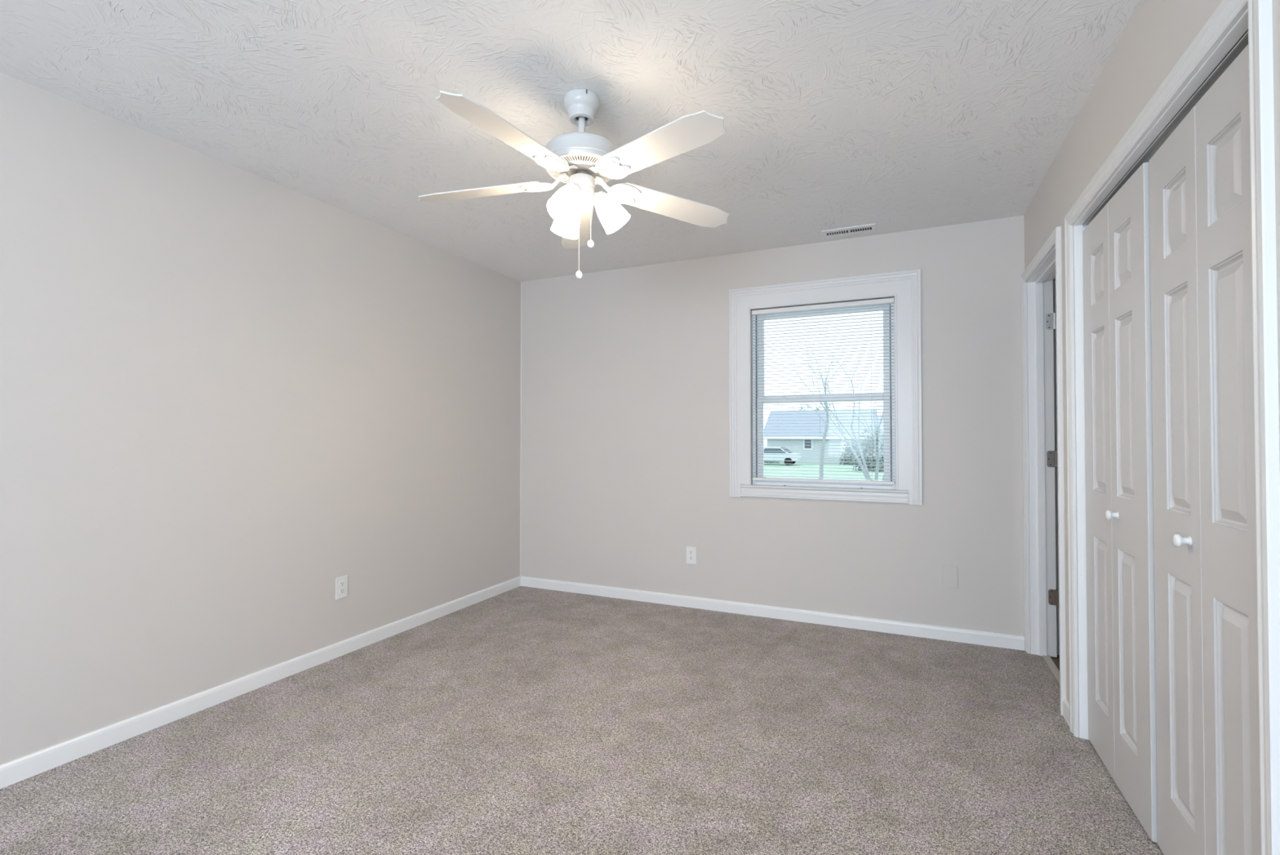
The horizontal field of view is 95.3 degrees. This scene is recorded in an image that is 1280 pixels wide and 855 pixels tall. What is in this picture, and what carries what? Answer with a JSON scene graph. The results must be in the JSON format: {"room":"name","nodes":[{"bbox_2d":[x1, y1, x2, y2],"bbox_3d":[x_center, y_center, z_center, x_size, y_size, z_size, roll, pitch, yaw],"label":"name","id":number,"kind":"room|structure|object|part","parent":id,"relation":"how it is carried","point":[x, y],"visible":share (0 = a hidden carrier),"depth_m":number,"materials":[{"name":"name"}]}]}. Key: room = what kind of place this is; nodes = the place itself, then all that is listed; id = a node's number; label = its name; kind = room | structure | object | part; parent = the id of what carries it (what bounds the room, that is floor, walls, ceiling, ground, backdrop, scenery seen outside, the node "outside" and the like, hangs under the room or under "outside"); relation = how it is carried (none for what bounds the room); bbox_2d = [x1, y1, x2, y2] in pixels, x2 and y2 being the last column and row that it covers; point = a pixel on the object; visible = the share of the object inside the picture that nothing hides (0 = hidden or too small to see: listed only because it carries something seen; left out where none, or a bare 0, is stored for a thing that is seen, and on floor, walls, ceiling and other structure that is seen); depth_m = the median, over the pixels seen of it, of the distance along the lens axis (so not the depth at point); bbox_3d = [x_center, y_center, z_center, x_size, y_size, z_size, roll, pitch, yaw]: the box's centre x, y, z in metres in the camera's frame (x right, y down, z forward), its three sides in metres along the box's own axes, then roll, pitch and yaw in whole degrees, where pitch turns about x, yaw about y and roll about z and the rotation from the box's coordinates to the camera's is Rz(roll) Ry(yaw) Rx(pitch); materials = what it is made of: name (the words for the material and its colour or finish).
{"room":"empty bedroom","nodes":[
{"label":"empty bedroom","id":0,"kind":"room"},
{"bbox_2d":[0,72,520,764],"bbox_3d":[-2.262,0.004,1.938,0.120,2.430,6.300,0,-1,24],"label":"wall","id":1,"kind":"structure","parent":0,"point":[229,393],"depth_m":2.56,"materials":[{"name":"white paint"}]},
{"bbox_2d":[0,575,520,788],"bbox_3d":[-2.201,1.181,1.893,0.013,0.075,6.060,0,-1,24],"label":"baseboard","id":2,"kind":"structure","parent":1,"relation":"attached to","point":[21,768],"depth_m":2.56,"materials":[{"name":"white paint"}]},
{"bbox_2d":[335,574,347,599],"bbox_3d":[-1.624,0.870,3.175,0.009,0.119,0.074,0,-1,24],"label":"electrical outlet","id":3,"kind":"object","parent":1,"relation":"attached to","point":[341,582],"visible":1,"depth_m":3.17,"materials":[{"name":"white plastic"}]},
{"bbox_2d":[339,587,345,593],"bbox_3d":[-1.621,0.889,3.174,0.004,0.026,0.034,0,-1,24],"label":"receptacle","id":4,"kind":"object","parent":3,"relation":"attached to","point":[342,590],"depth_m":3.17,"materials":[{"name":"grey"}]},
{"bbox_2d":[339,580,345,586],"bbox_3d":[-1.621,0.851,3.174,0.004,0.026,0.034,0,-1,24],"label":"receptacle","id":5,"kind":"object","parent":3,"relation":"attached to","point":[342,583],"depth_m":3.17,"materials":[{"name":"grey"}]},
{"bbox_2d":[520,281,521,575],"bbox_3d":[-0.954,0.007,4.669,0.004,2.355,0.004,0,-1,24],"label":"trim","id":6,"kind":"structure","parent":1,"relation":"attached to","point":[521,282],"depth_m":4.67,"materials":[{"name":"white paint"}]},
{"bbox_2d":[0,0,1140,281],"bbox_3d":[-0.021,-1.286,0.940,5.040,0.120,6.300,0,-1,24],"label":"ceiling","id":7,"kind":"structure","parent":0,"point":[895,115],"depth_m":2.13,"materials":[{"name":"white paint"}]},
{"bbox_2d":[418,88,728,279],"bbox_3d":[-0.244,-0.873,2.101,1.232,0.671,1.193,0,-1,24],"label":"ceiling fan","id":8,"kind":"object","parent":7,"relation":"hanging from","point":[582,160],"visible":1,"depth_m":2.06,"materials":[{"name":"white wood"}]},
{"bbox_3d":[-0.608,-0.888,2.207,0.499,0.006,0.133,-3,11,9],"label":"fan blade","id":9,"kind":"part","parent":8,"relation":"part of","materials":[{"name":"white wood"}]},
{"bbox_3d":[-0.416,-0.910,1.797,0.133,0.006,0.499,13,6,30],"label":"fan blade","id":10,"kind":"part","parent":8,"relation":"part of","materials":[{"name":"white laminate"}]},
{"bbox_3d":[-0.256,-0.797,2.048,0.110,0.116,0.110,0,-37,24],"label":"lamp shade","id":11,"kind":"part","parent":8,"relation":"part of","materials":[{"name":"white glass"}]},
{"bbox_3d":[-0.273,-0.794,2.223,0.110,0.116,0.110,1,35,-36],"label":"lamp shade","id":12,"kind":"part","parent":8,"relation":"part of","materials":[{"name":"white glass"}]},
{"bbox_3d":[-0.253,-0.806,2.054,0.053,0.078,0.053,0,-37,24],"label":"light bulb","id":13,"kind":"part","parent":8,"relation":"part of","materials":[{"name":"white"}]},
{"bbox_3d":[-0.274,-0.874,2.536,0.133,0.006,0.499,-12,-3,-9],"label":"fan blade","id":14,"kind":"part","parent":8,"relation":"part of","materials":[{"name":"white laminate"}]},
{"bbox_3d":[-0.221,-0.701,2.109,0.003,0.276,0.002,0,-1,24],"label":"pull chain","id":15,"kind":"part","parent":8,"relation":"part of","materials":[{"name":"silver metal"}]},
{"bbox_3d":[-0.214,-0.941,2.143,0.258,0.008,0.258,0,-1,24],"label":"vent plate","id":16,"kind":"part","parent":8,"relation":"part of","materials":[{"name":"white metal"}]},
{"bbox_3d":[-0.178,-0.787,2.111,0.003,0.224,0.002,0,-1,24],"label":"pull chain","id":17,"kind":"part","parent":8,"relation":"part of","materials":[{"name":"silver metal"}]},
{"bbox_3d":[-0.152,-0.845,2.150,0.064,0.047,0.055,0,-1,24],"label":"lamp arm","id":18,"kind":"part","parent":8,"relation":"part of","materials":[{"name":"white metal"}]},
{"bbox_3d":[-0.113,-0.796,2.150,0.110,0.116,0.110,-36,3,-5],"label":"lamp shade","id":19,"kind":"part","parent":8,"relation":"part of","materials":[{"name":"white glass"}]},
{"bbox_3d":[0.067,-0.897,1.857,0.499,0.006,0.133,2,-11,45],"label":"fan blade","id":20,"kind":"part","parent":8,"relation":"part of","materials":[{"name":"white wood"}]},
{"bbox_3d":[0.142,-0.874,2.320,0.499,0.006,0.133,5,-15,-26],"label":"fan blade","id":21,"kind":"part","parent":8,"relation":"part of","materials":[{"name":"white laminate"}]},
{"bbox_2d":[821,222,876,238],"bbox_3d":[1.262,-1.184,3.521,0.303,0.008,0.138,0,-1,24],"label":"ceiling vent","id":22,"kind":"object","parent":7,"relation":"in","point":[870,228],"visible":1,"depth_m":3.52,"materials":[{"name":"white metal"}]},
{"bbox_2d":[0,585,1164,854],"bbox_3d":[-0.021,1.264,0.902,5.040,0.120,6.300,0,-1,24],"label":"floor","id":23,"kind":"structure","parent":0,"point":[520,720],"depth_m":2.17,"materials":[{"name":"carpet"}]},
{"bbox_2d":[520,215,1059,654],"bbox_3d":[1.310,0.060,3.710,4.920,2.490,0.120,0,-1,24],"label":"wall","id":24,"kind":"structure","parent":0,"point":[625,463],"depth_m":3.92,"materials":[{"name":"white paint"}]},
{"bbox_2d":[686,546,696,564],"bbox_3d":[0.357,0.889,4.059,0.074,0.119,0.009,0,-1,24],"label":"electrical outlet","id":25,"kind":"object","parent":24,"relation":"attached to","point":[691,551],"visible":1,"depth_m":4.06,"materials":[{"name":"white plastic"}]},
{"bbox_2d":[520,575,1024,650],"bbox_3d":[0.597,1.211,3.943,3.388,0.075,0.013,0,-1,24],"label":"baseboard","id":26,"kind":"structure","parent":24,"relation":"attached to","point":[936,632],"depth_m":3.75,"materials":[{"name":"white paint"}]},
{"bbox_2d":[728,269,922,505],"bbox_3d":[1.165,-0.237,3.765,1.175,1.404,0.147,0,-1,24],"label":"window","id":27,"kind":"structure","parent":24,"relation":"in","point":[904,286],"depth_m":3.67,"materials":[{"name":"white paint"}]},
{"bbox_2d":[751,297,894,484],"bbox_3d":[1.155,-0.219,3.742,0.877,1.140,0.029,0,-1,24],"label":"window blind","id":28,"kind":"object","parent":27,"relation":"attached to","point":[888,300],"visible":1,"depth_m":3.71,"materials":[{"name":"white plastic"}]},
{"bbox_3d":[1.155,-0.775,3.751,0.877,0.028,0.024,0,-1,24],"label":"head rail","id":29,"kind":"part","parent":28,"relation":"part of","materials":[{"name":"white plastic"}]},
{"bbox_3d":[1.155,0.341,3.734,0.875,0.020,0.024,0,-1,24],"label":"rail","id":30,"kind":"part","parent":28,"relation":"part of","materials":[{"name":"white plastic"}]},
{"bbox_3d":[1.180,-0.206,3.797,0.885,1.176,0.075,0,-1,24],"label":"frame","id":31,"kind":"part","parent":27,"relation":"part of","materials":[{"name":"white plastic"}]},
{"bbox_3d":[1.187,-0.465,3.817,0.841,0.598,0.030,0,-1,24],"label":"sash","id":32,"kind":"part","parent":27,"relation":"part of","materials":[{"name":"white plastic"}]},
{"bbox_3d":[1.173,0.083,3.778,0.841,0.558,0.030,0,-1,24],"label":"sash","id":33,"kind":"part","parent":27,"relation":"part of","materials":[{"name":"white plastic"}]},
{"bbox_2d":[942,564,957,587],"bbox_3d":[1.809,0.870,3.400,0.077,0.124,0.009,0,-1,24],"label":"blank cover plate","id":34,"kind":"object","parent":24,"relation":"attached to","point":[949,572],"visible":1,"depth_m":3.40,"materials":[{"name":"white paint"}]},
{"bbox_2d":[764,446,884,479],"bbox_3d":[25.190,3.590,67.589,130.000,0.300,136.000,0,-1,24],"label":"ground","id":35,"kind":"structure","parent":0,"point":[826,466],"depth_m":40.12,"materials":[{"name":"green plant"}]},
{"bbox_2d":[764,446,780,463],"bbox_3d":[11.458,2.529,53.100,2.855,1.752,1.976,0,-1,24],"label":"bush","id":36,"kind":"object","parent":35,"relation":"on","point":[765,461],"visible":0.06,"depth_m":52.36,"materials":[{"name":"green plant"}]},
{"bbox_2d":[764,446,801,465],"bbox_3d":[11.370,2.410,49.716,4.493,1.531,1.760,0,-1,24],"label":"car","id":37,"kind":"object","parent":35,"relation":"on","point":[780,448],"visible":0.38,"depth_m":48.73,"materials":[{"name":"grey paint"}]},
{"bbox_3d":[11.102,1.938,48.900,2.300,0.390,0.020,0,-1,24],"label":"glass","id":38,"kind":"part","parent":37,"relation":"part of","materials":[{"name":"grey glass"}]},
{"bbox_2d":[793,404,826,410],"bbox_3d":[22.219,0.595,76.303,9.685,7.347,7.052,0,-1,24],"label":"tree","id":39,"kind":"object","parent":35,"relation":"on","point":[807,406],"visible":0.02,"depth_m":76.39,"materials":[{"name":"grey plant"}]},
{"bbox_2d":[764,403,883,463],"bbox_3d":[21.264,0.530,55.106,17.800,5.450,9.060,0,-1,24],"label":"house","id":40,"kind":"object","parent":35,"relation":"on","point":[845,416],"visible":0.31,"depth_m":53.72,"materials":[{"name":"grey"}]},
{"bbox_3d":[15.363,1.529,53.337,0.600,0.800,0.030,0,-1,24],"label":"pane","id":41,"kind":"part","parent":40,"relation":"part of","materials":[{"name":"clear glass"}]},
{"bbox_3d":[18.383,2.184,51.996,0.900,2.050,0.060,0,-1,24],"label":"door","id":42,"kind":"part","parent":40,"relation":"part of","materials":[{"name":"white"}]},
{"bbox_2d":[766,311,884,479],"bbox_3d":[7.660,-1.639,22.392,6.665,8.872,11.627,1,-1,-32],"label":"bare tree","id":43,"kind":"object","parent":35,"relation":"on","point":[864,468],"visible":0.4,"depth_m":22.66,"materials":[{"name":"grey plant"}]},
{"bbox_2d":[799,313,878,478],"bbox_3d":[10.066,-2.375,30.326,4.523,10.538,5.862,0,-1,24],"label":"bare tree","id":44,"kind":"object","parent":35,"relation":"on","point":[826,426],"visible":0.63,"depth_m":31.22,"materials":[{"name":"grey plant"}]},
{"bbox_2d":[839,440,865,464],"bbox_3d":[17.995,2.147,49.386,2.221,2.507,1.571,0,-1,24],"label":"bush","id":45,"kind":"object","parent":35,"relation":"on","point":[852,443],"visible":0.3,"depth_m":49.38,"materials":[{"name":"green plant"}]},
{"bbox_2d":[852,426,884,471],"bbox_3d":[16.303,1.495,40.899,2.757,3.485,2.063,0,-1,24],"label":"bush","id":46,"kind":"object","parent":35,"relation":"on","point":[869,458],"visible":0.46,"depth_m":40.68,"materials":[{"name":"grey plant"}]},
{"bbox_2d":[1042,654,1059,682],"bbox_3d":[2.049,1.229,2.830,0.034,0.006,0.720,0,-1,24],"label":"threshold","id":47,"kind":"structure","parent":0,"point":[1053,667],"depth_m":3.00,"materials":[{"name":"beige wood"}]},
{"bbox_2d":[1024,0,1279,702],"bbox_3d":[0.937,-0.019,0.421,0.120,2.430,6.180,0,-1,24],"label":"wall","id":48,"kind":"structure","parent":0,"point":[1158,33],"depth_m":1.82,"materials":[{"name":"white paint"}]},
{"bbox_2d":[1026,245,1059,657],"bbox_3d":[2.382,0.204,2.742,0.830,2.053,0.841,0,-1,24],"label":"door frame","id":49,"kind":"structure","parent":48,"relation":"in","point":[1041,317],"depth_m":3.17,"materials":[{"name":"white paint"}]},
{"bbox_2d":[1021,226,1066,715],"bbox_3d":[1.978,0.186,2.878,0.018,2.093,0.834,0,-1,24],"label":"trim","id":50,"kind":"structure","parent":48,"relation":"attached to","point":[1055,238],"depth_m":2.53,"materials":[{"name":"white paint"}]},
{"bbox_2d":[1062,697,1069,726],"bbox_3d":[1.779,1.188,2.419,0.013,0.075,0.137,0,-1,24],"label":"baseboard","id":51,"kind":"structure","parent":48,"relation":"attached to","point":[1065,703],"depth_m":2.44,"materials":[{"name":"white paint"}]},
{"bbox_2d":[1073,7,1248,739],"bbox_3d":[1.514,0.192,1.688,0.119,2.046,1.356,0,-1,24],"label":"trim","id":52,"kind":"structure","parent":48,"relation":"attached to","point":[1240,27],"depth_m":2.30,"materials":[{"name":"white paint"}]},
{"bbox_2d":[1082,29,1248,226],"bbox_3d":[1.501,-0.807,1.709,0.032,0.012,1.316,0,-1,24],"label":"door track","id":53,"kind":"object","parent":48,"relation":"attached to","point":[1242,42],"visible":0.55,"depth_m":1.52,"materials":[{"name":"silver metal"}]},
{"bbox_2d":[1082,161,1157,841],"bbox_3d":[1.623,0.215,2.005,0.067,1.990,0.639,0,-1,24],"label":"door","id":54,"kind":"structure","parent":53,"relation":"hanging from","point":[1121,608],"depth_m":1.92,"materials":[{"name":"grey paint"}]},
{"bbox_3d":[1.581,0.293,1.954,0.032,0.034,0.034,0,-1,24],"label":"knob","id":55,"kind":"part","parent":54,"relation":"part of","materials":[{"name":"white plastic"}]},
{"bbox_2d":[1148,44,1261,854],"bbox_3d":[1.364,0.206,1.413,0.071,1.990,0.642,0,-1,24],"label":"door","id":56,"kind":"structure","parent":53,"relation":"hanging from","point":[1208,791],"depth_m":1.39,"materials":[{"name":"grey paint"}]},
{"bbox_3d":[1.370,0.286,1.474,0.032,0.034,0.034,0,-1,24],"label":"knob","id":57,"kind":"part","parent":56,"relation":"part of","materials":[{"name":"white plastic"}]},
{"bbox_2d":[1064,0,1279,854],"bbox_3d":[1.451,0.171,1.717,0.018,2.088,1.441,0,-1,24],"label":"trim","id":58,"kind":"structure","parent":48,"relation":"attached to","point":[1264,261],"depth_m":1.09,"materials":[{"name":"white paint"}]}
]}

